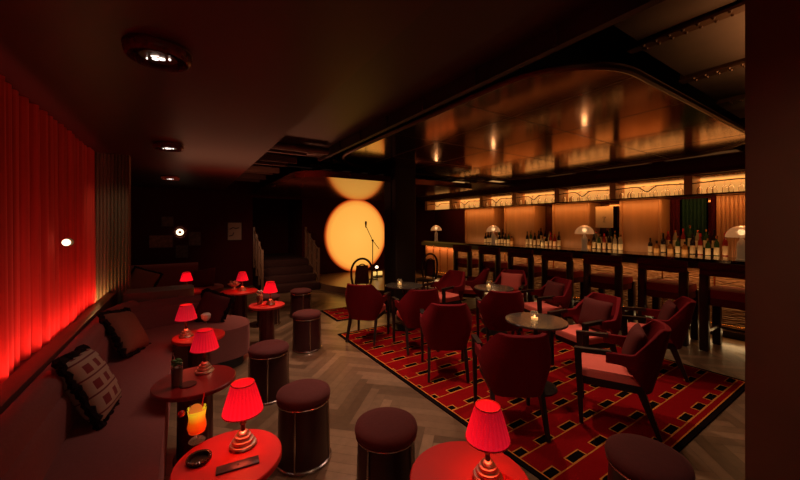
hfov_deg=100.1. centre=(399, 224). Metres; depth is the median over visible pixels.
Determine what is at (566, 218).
column
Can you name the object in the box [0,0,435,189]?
ceiling
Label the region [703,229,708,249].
bottle
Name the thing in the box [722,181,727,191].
bottle
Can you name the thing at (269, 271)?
stair step
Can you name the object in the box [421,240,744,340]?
bar counter
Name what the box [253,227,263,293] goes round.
balustrade
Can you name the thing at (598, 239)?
bottle
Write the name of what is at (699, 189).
bottle
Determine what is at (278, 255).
floor
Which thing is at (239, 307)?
side table
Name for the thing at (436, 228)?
mushroom lamp
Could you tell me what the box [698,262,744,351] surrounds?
bar stool
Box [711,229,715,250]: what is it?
bottle
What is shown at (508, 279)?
cushion
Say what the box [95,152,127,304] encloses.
wall
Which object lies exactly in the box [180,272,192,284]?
table lamp
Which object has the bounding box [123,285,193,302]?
wall partition
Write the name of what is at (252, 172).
ceiling baffle
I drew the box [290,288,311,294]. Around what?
cushion
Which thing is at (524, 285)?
armchair
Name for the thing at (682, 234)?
bottle
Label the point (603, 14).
steel beam
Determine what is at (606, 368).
armchair
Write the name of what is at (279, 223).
wall
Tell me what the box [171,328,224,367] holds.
side table
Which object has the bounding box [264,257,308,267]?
stair step
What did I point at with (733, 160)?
ceiling beam
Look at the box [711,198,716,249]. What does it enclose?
drape
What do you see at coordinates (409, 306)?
armchair
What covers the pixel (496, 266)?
bar stool
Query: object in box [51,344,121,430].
patterned pillow
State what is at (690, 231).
bottle
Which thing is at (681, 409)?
rug
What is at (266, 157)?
ceiling baffle
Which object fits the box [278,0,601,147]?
ceiling
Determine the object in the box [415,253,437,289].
bentwood chair
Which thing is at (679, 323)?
armchair
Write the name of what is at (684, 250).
bottle
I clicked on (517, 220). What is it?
wall panel
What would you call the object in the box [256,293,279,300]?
cushion
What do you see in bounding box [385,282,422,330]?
cocktail table
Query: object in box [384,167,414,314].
column
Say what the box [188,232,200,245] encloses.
framed print
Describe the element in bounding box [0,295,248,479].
curved sofa
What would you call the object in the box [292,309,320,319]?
cushion
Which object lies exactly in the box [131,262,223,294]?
sofa
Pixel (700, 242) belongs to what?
bottle
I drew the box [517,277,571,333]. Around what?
armchair
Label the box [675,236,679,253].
bottle
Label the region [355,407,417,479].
stool
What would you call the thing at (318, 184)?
ceiling
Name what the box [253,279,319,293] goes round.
stair step
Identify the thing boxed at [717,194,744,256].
slatted panel
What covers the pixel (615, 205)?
mirror
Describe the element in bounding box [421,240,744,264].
countertop
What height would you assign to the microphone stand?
1.540 m
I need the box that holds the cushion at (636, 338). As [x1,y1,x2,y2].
[622,322,647,371]
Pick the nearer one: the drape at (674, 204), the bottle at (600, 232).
the drape at (674, 204)
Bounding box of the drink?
[171,358,182,387]
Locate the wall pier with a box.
[745,0,799,479]
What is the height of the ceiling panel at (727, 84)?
0.030 m
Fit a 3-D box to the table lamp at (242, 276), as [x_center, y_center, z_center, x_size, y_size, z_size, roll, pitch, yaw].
[-2.547,0.909,5.412,0.186,0.303,0.186,0,0,-8]
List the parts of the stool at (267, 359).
rod, rod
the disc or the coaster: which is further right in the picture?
the disc
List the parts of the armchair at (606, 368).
leg, leg, armrest, armrest, seat, seat frame, backrest, leg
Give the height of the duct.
0.098 m
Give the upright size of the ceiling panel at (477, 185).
0.050 m
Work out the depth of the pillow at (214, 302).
4.00 m
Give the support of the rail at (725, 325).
attached to the bar counter at (442, 249)
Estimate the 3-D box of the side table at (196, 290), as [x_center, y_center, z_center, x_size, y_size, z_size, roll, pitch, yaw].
[-3.414,1.320,5.354,0.500,0.520,0.500,0,0,-33]
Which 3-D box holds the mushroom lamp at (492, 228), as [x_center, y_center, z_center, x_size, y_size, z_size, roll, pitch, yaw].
[2.301,0.245,8.263,0.330,0.470,0.330,0,0,-33]
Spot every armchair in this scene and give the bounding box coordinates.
[345,283,390,344]
[391,288,439,354]
[420,303,471,381]
[422,270,464,303]
[463,267,489,299]
[471,332,551,442]
[475,290,523,340]
[491,269,527,302]
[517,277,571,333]
[547,292,621,364]
[574,319,671,440]
[621,296,695,381]
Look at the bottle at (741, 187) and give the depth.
4.98 m
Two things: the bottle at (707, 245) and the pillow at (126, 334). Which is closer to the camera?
the pillow at (126, 334)
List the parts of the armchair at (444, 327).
leg, leg, backrest, leg, leg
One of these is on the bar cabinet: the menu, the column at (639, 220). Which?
the column at (639, 220)
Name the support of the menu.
on the side table at (268, 446)
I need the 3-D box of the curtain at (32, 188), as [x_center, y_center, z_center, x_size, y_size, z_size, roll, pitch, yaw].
[-1.203,0.022,0.132,0.164,1.785,6.522,0,0,-33]
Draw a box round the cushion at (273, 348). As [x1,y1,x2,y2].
[248,339,288,358]
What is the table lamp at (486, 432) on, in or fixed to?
on the side table at (453, 460)
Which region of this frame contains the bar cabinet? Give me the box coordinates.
[449,240,713,255]
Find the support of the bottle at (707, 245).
on the bar cabinet
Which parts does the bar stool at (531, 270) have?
post, leg, seat, post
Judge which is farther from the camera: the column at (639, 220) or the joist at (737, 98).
the column at (639, 220)
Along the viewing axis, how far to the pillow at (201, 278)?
6.25 m
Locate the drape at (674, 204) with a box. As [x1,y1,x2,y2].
[670,199,679,244]
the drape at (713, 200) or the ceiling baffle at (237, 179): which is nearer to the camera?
the drape at (713, 200)
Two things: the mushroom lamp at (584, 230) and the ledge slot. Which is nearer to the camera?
the ledge slot
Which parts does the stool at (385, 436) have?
rod, rod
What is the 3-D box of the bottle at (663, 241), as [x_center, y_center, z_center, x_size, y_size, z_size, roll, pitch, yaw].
[4.642,0.331,5.908,0.072,0.378,0.071,0,0,-22]
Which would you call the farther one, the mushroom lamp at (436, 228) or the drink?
the mushroom lamp at (436, 228)
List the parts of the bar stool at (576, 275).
post, seat, post, leg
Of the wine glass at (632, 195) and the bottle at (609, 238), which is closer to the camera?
the wine glass at (632, 195)
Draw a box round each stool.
[248,339,288,404]
[256,293,280,326]
[276,379,331,476]
[290,288,311,318]
[292,309,321,352]
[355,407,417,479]
[453,244,478,279]
[478,246,507,296]
[507,248,540,301]
[541,251,582,318]
[582,254,635,330]
[604,433,695,479]
[637,258,698,346]
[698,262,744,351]
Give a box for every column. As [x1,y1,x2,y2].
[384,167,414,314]
[552,203,599,248]
[619,199,669,252]
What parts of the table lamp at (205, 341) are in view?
lamp shade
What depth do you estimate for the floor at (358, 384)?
2.99 m
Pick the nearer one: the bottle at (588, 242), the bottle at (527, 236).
the bottle at (588, 242)
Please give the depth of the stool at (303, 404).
2.14 m
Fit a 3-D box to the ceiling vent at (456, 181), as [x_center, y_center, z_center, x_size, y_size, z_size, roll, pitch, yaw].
[1.500,-1.045,8.123,0.600,0.030,0.250,0,0,-33]
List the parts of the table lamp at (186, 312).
lamp shade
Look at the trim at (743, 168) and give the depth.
6.23 m
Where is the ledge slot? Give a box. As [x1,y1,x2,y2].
[0,307,89,384]
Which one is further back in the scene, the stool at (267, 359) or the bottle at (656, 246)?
the bottle at (656, 246)
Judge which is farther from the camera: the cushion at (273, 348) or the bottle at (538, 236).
the bottle at (538, 236)
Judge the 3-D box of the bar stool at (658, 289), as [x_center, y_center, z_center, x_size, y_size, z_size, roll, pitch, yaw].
[3.761,1.023,4.696,0.575,1.114,0.566,0,0,-33]
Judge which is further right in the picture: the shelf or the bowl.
the shelf
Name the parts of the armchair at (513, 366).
leg, armrest, seat frame, leg, backrest, leg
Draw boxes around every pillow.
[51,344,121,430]
[96,307,150,357]
[131,266,162,288]
[192,267,215,286]
[193,288,234,322]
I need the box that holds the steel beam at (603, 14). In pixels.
[318,0,664,160]
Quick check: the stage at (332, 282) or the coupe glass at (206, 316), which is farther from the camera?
the stage at (332, 282)
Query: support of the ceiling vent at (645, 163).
attached to the ceiling panel at (575, 117)
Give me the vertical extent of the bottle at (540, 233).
0.350 m
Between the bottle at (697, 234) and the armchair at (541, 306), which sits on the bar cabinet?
the bottle at (697, 234)
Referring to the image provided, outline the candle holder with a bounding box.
[531,311,538,320]
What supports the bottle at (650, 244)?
on the bar cabinet
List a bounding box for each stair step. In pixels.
[253,265,311,275]
[253,272,315,284]
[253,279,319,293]
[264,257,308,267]
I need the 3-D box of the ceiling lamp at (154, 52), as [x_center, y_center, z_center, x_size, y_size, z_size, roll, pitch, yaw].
[-1.200,-0.843,1.666,0.288,0.055,0.288,0,0,42]
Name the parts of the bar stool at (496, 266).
post, seat, post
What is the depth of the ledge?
2.10 m
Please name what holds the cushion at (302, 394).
on the stool at (303, 404)
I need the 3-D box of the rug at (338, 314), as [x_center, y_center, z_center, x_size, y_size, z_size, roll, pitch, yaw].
[-0.030,1.574,6.600,2.900,0.012,0.800,0,0,-33]
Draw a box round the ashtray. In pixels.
[185,449,211,467]
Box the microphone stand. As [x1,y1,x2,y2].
[365,221,378,279]
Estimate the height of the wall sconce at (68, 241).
0.068 m
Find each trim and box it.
[128,155,130,288]
[415,167,744,201]
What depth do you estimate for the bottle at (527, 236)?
8.23 m
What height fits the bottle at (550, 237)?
0.339 m
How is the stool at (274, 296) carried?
on the floor at (358, 384)
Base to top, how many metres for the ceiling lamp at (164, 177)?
0.055 m
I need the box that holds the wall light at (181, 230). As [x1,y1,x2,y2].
[173,227,185,237]
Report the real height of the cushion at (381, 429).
0.080 m
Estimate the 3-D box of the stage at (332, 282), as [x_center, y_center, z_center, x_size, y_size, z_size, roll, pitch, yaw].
[-0.604,1.505,8.868,2.934,0.150,3.402,0,0,-33]
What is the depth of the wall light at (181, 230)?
7.90 m
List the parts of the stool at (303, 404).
rod, rod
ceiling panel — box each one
[342,61,744,179]
[418,181,515,196]
[614,0,736,40]
[643,11,744,75]
[688,67,744,99]
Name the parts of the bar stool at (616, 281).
post, leg, seat, post, leg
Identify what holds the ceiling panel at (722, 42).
attached to the joist at (740, 63)
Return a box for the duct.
[271,142,328,154]
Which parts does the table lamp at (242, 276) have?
lamp shade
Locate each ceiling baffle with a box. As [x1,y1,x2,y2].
[235,178,259,181]
[238,173,265,179]
[244,171,272,174]
[246,165,278,172]
[254,160,287,165]
[258,154,296,163]
[267,149,323,157]
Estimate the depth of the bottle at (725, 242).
5.21 m
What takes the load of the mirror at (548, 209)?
on the bar cabinet
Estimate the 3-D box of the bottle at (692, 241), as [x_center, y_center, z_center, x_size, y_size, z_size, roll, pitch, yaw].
[4.861,0.329,5.566,0.071,0.382,0.072,0,0,38]
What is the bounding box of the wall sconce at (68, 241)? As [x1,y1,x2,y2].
[62,238,73,245]
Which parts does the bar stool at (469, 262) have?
post, seat, post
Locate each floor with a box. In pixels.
[164,270,744,479]
[264,253,300,258]
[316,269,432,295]
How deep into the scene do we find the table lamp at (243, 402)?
1.57 m
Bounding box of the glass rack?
[425,172,744,210]
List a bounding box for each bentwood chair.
[350,258,372,284]
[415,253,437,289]
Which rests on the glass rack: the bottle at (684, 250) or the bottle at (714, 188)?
the bottle at (714, 188)
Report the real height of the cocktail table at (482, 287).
0.650 m
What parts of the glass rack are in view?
wavy rail, rail, wavy rail, wavy rail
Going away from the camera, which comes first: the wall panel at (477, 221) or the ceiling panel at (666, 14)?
the ceiling panel at (666, 14)
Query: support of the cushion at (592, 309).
on the armchair at (568, 335)
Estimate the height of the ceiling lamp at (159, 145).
0.055 m
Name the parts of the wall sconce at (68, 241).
lamp shade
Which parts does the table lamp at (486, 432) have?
stem, lamp shade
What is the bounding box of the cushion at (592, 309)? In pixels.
[578,296,612,332]
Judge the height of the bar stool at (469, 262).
1.114 m
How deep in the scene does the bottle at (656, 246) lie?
5.96 m
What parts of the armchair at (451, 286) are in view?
armrest, leg, armrest, seat, seat frame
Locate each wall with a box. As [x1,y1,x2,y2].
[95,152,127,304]
[131,165,434,287]
[435,194,743,240]
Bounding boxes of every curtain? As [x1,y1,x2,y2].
[0,75,65,383]
[64,127,95,326]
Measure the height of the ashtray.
0.022 m
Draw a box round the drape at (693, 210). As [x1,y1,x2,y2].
[682,198,705,248]
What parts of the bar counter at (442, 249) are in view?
panel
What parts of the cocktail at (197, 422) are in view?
glass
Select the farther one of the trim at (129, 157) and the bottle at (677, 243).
the bottle at (677, 243)
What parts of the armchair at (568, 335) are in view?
leg, armrest, seat frame, seat, leg, backrest, armrest, leg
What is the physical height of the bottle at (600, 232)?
0.372 m
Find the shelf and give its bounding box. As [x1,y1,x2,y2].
[426,191,744,210]
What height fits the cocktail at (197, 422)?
0.228 m
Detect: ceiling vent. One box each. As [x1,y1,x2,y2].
[449,180,473,182]
[485,180,507,182]
[599,163,651,170]
[665,147,743,161]
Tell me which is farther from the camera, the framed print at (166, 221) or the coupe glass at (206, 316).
the framed print at (166, 221)
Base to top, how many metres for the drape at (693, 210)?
0.875 m
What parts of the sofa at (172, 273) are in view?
backrest, seat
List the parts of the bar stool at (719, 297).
post, leg, seat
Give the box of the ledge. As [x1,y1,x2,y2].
[0,292,116,414]
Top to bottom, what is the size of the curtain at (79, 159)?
1.785 m
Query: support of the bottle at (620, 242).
on the bar cabinet
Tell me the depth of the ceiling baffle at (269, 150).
4.71 m
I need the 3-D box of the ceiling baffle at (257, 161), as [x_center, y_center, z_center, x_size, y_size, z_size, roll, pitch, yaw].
[-2.220,-1.040,5.586,0.620,0.100,0.240,0,0,-33]
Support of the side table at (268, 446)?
on the floor at (358, 384)
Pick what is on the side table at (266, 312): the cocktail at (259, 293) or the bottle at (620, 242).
the cocktail at (259, 293)
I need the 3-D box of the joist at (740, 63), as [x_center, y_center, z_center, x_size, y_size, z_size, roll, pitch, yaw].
[3.461,-1.414,2.014,0.090,0.132,2.850,0,0,-33]
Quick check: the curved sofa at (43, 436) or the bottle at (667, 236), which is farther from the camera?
the bottle at (667, 236)
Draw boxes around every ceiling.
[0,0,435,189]
[253,152,287,166]
[253,170,471,200]
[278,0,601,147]
[287,25,727,173]
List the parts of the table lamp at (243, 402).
stem, lamp shade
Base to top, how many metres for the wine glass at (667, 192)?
0.195 m
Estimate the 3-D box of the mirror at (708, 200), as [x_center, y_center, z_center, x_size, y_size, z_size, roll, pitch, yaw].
[5.214,0.028,5.891,0.040,0.985,0.700,0,0,-33]
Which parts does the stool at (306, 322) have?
rod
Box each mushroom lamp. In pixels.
[431,225,441,240]
[486,225,499,244]
[575,226,593,249]
[725,226,744,260]
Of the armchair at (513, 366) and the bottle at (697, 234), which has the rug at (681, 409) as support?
the armchair at (513, 366)
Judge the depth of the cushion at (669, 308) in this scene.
3.48 m
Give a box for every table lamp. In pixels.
[174,303,197,338]
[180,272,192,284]
[189,328,218,374]
[221,377,263,452]
[236,271,247,290]
[263,281,277,304]
[465,399,510,479]
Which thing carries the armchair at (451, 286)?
on the rug at (681, 409)
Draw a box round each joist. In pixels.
[626,0,744,53]
[679,58,744,83]
[716,94,744,105]
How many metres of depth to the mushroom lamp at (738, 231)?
4.54 m
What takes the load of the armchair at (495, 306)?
on the rug at (681, 409)
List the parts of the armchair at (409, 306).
leg, seat frame, leg, backrest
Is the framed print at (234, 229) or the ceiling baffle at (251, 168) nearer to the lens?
the ceiling baffle at (251, 168)
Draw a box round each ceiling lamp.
[121,34,192,71]
[152,141,183,151]
[161,175,179,180]
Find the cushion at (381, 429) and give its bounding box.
[355,407,417,451]
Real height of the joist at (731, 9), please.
0.132 m
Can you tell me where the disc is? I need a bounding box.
[324,200,383,271]
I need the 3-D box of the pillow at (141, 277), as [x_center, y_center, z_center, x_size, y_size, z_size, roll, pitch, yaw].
[-4.467,0.980,5.810,0.569,0.541,0.277,0,0,-23]
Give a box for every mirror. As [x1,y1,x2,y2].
[545,206,551,237]
[600,203,618,244]
[677,197,716,247]
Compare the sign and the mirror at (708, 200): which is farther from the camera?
the sign
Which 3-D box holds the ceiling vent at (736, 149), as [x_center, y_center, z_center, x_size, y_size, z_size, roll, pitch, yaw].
[4.464,-1.045,5.005,0.320,0.030,0.900,0,0,-33]
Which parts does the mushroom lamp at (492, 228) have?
lamp shade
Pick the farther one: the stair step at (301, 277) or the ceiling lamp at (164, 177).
the stair step at (301, 277)
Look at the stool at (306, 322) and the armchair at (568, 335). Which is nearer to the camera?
the armchair at (568, 335)
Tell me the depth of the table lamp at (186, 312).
3.14 m
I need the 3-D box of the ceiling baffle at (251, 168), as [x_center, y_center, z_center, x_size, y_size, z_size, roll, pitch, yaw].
[-2.522,-1.000,6.057,0.620,0.100,0.160,0,0,-33]
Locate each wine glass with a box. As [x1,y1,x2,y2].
[630,188,634,197]
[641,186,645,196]
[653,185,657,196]
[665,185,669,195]
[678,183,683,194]
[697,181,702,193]
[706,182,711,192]
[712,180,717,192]
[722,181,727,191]
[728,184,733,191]
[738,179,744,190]
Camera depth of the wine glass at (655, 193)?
5.81 m
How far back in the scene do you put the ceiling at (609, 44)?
3.42 m
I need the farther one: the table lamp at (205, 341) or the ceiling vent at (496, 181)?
the ceiling vent at (496, 181)
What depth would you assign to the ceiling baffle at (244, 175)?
7.03 m
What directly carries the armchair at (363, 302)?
on the rug at (681, 409)
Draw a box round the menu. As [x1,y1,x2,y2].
[216,455,258,475]
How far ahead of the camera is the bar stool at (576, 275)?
5.84 m
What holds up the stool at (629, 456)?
on the floor at (358, 384)
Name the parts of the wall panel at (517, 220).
edge moulding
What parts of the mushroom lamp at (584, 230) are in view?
lamp shade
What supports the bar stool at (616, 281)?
on the floor at (358, 384)
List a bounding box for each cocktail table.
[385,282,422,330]
[474,284,513,335]
[505,312,568,396]
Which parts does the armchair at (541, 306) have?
armrest, leg, seat, seat frame, armrest, backrest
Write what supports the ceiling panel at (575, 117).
hanging from the ceiling at (609, 44)
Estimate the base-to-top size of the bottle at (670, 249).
0.238 m
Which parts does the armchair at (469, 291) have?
seat frame, seat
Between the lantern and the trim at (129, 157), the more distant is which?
the lantern
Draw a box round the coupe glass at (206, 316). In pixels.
[201,312,210,327]
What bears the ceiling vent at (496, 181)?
attached to the grid
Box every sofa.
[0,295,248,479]
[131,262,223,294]
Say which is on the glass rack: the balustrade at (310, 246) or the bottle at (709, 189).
the bottle at (709, 189)
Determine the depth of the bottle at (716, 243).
5.29 m
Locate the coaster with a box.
[179,380,196,388]
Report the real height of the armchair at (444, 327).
0.798 m
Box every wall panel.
[465,208,503,242]
[504,206,544,245]
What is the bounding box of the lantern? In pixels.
[373,266,382,277]
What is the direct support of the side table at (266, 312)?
on the floor at (358, 384)
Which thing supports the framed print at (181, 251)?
attached to the wall at (279, 223)
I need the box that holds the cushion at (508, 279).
[501,272,522,291]
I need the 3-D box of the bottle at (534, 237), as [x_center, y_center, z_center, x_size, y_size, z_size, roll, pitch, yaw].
[3.250,0.352,8.076,0.071,0.337,0.072,0,0,16]
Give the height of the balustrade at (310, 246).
1.530 m
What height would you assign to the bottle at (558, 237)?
0.374 m
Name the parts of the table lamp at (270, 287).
lamp shade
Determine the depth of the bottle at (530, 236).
8.14 m
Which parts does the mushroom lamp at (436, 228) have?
lamp shade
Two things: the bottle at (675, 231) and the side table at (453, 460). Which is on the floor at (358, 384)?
the side table at (453, 460)
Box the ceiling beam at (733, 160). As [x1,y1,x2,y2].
[415,111,744,202]
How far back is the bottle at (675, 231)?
5.92 m
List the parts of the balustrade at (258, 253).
post, post, post, post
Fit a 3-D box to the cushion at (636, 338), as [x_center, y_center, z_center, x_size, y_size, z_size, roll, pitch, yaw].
[1.869,0.968,2.676,0.156,0.304,0.360,0,0,29]
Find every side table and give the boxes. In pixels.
[150,365,235,465]
[169,429,281,479]
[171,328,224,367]
[194,288,203,294]
[220,288,257,317]
[248,301,284,341]
[410,441,528,479]
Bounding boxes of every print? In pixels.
[149,235,172,247]
[161,216,173,226]
[175,245,187,257]
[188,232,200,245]
[227,222,241,239]
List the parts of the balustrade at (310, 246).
post, post, post, post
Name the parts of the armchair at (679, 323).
leg, armrest, armrest, seat, backrest, leg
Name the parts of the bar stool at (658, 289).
post, leg, seat, post, leg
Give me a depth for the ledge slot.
2.26 m
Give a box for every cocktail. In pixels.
[177,392,206,445]
[257,290,262,304]
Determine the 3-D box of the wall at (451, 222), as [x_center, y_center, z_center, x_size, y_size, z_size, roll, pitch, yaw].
[4.547,-0.070,7.078,0.100,3.300,12.200,0,0,-33]
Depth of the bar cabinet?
5.82 m
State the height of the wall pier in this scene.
3.250 m
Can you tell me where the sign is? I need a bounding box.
[596,201,612,227]
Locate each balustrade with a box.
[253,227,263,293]
[305,227,319,281]
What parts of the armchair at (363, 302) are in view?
leg, backrest, leg, seat frame, leg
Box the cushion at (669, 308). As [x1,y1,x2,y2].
[657,299,677,319]
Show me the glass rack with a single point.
(690, 184)
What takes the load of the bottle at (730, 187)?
on the glass rack
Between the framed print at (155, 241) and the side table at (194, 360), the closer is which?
the side table at (194, 360)
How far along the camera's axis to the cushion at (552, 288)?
4.74 m
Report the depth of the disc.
10.28 m
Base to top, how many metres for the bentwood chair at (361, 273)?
0.983 m
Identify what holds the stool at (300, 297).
on the floor at (358, 384)
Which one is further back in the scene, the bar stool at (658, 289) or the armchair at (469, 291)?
the armchair at (469, 291)
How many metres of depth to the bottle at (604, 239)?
6.72 m
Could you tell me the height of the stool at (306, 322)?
0.477 m
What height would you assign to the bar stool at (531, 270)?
1.114 m
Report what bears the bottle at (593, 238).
on the bar cabinet
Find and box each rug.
[320,298,466,320]
[338,308,744,479]
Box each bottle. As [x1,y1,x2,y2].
[526,231,528,244]
[529,230,531,244]
[533,233,535,245]
[537,230,539,245]
[539,228,542,241]
[549,233,551,246]
[553,234,555,246]
[557,232,560,246]
[587,239,590,248]
[592,232,595,248]
[597,234,600,248]
[599,228,602,244]
[602,234,605,249]
[608,233,611,249]
[613,234,616,249]
[618,235,622,250]
[648,238,652,252]
[654,241,659,252]
[661,233,665,252]
[666,231,669,247]
[667,241,673,253]
[673,230,676,248]
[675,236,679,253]
[681,229,684,248]
[681,242,687,254]
[688,225,691,248]
[690,233,694,254]
[695,230,698,249]
[698,233,702,254]
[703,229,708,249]
[705,238,710,255]
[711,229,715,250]
[714,236,719,255]
[722,233,727,256]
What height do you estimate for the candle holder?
0.085 m
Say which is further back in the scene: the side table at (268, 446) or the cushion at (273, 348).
the cushion at (273, 348)
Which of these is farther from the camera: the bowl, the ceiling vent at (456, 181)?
the ceiling vent at (456, 181)
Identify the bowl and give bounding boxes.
[228,280,239,289]
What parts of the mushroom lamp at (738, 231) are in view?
lamp shade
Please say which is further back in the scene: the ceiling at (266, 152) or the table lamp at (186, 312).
the ceiling at (266, 152)
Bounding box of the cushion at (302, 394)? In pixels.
[276,379,329,410]
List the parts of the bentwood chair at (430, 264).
seat, panel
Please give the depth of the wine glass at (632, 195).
6.11 m
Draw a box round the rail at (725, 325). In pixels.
[424,269,744,329]
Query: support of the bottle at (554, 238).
on the bar cabinet
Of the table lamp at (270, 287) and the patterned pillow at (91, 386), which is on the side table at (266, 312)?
the table lamp at (270, 287)
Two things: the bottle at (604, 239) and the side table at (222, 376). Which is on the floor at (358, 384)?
the side table at (222, 376)
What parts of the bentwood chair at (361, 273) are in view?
panel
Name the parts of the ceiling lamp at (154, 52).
plate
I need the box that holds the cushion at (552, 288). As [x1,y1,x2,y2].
[542,280,564,305]

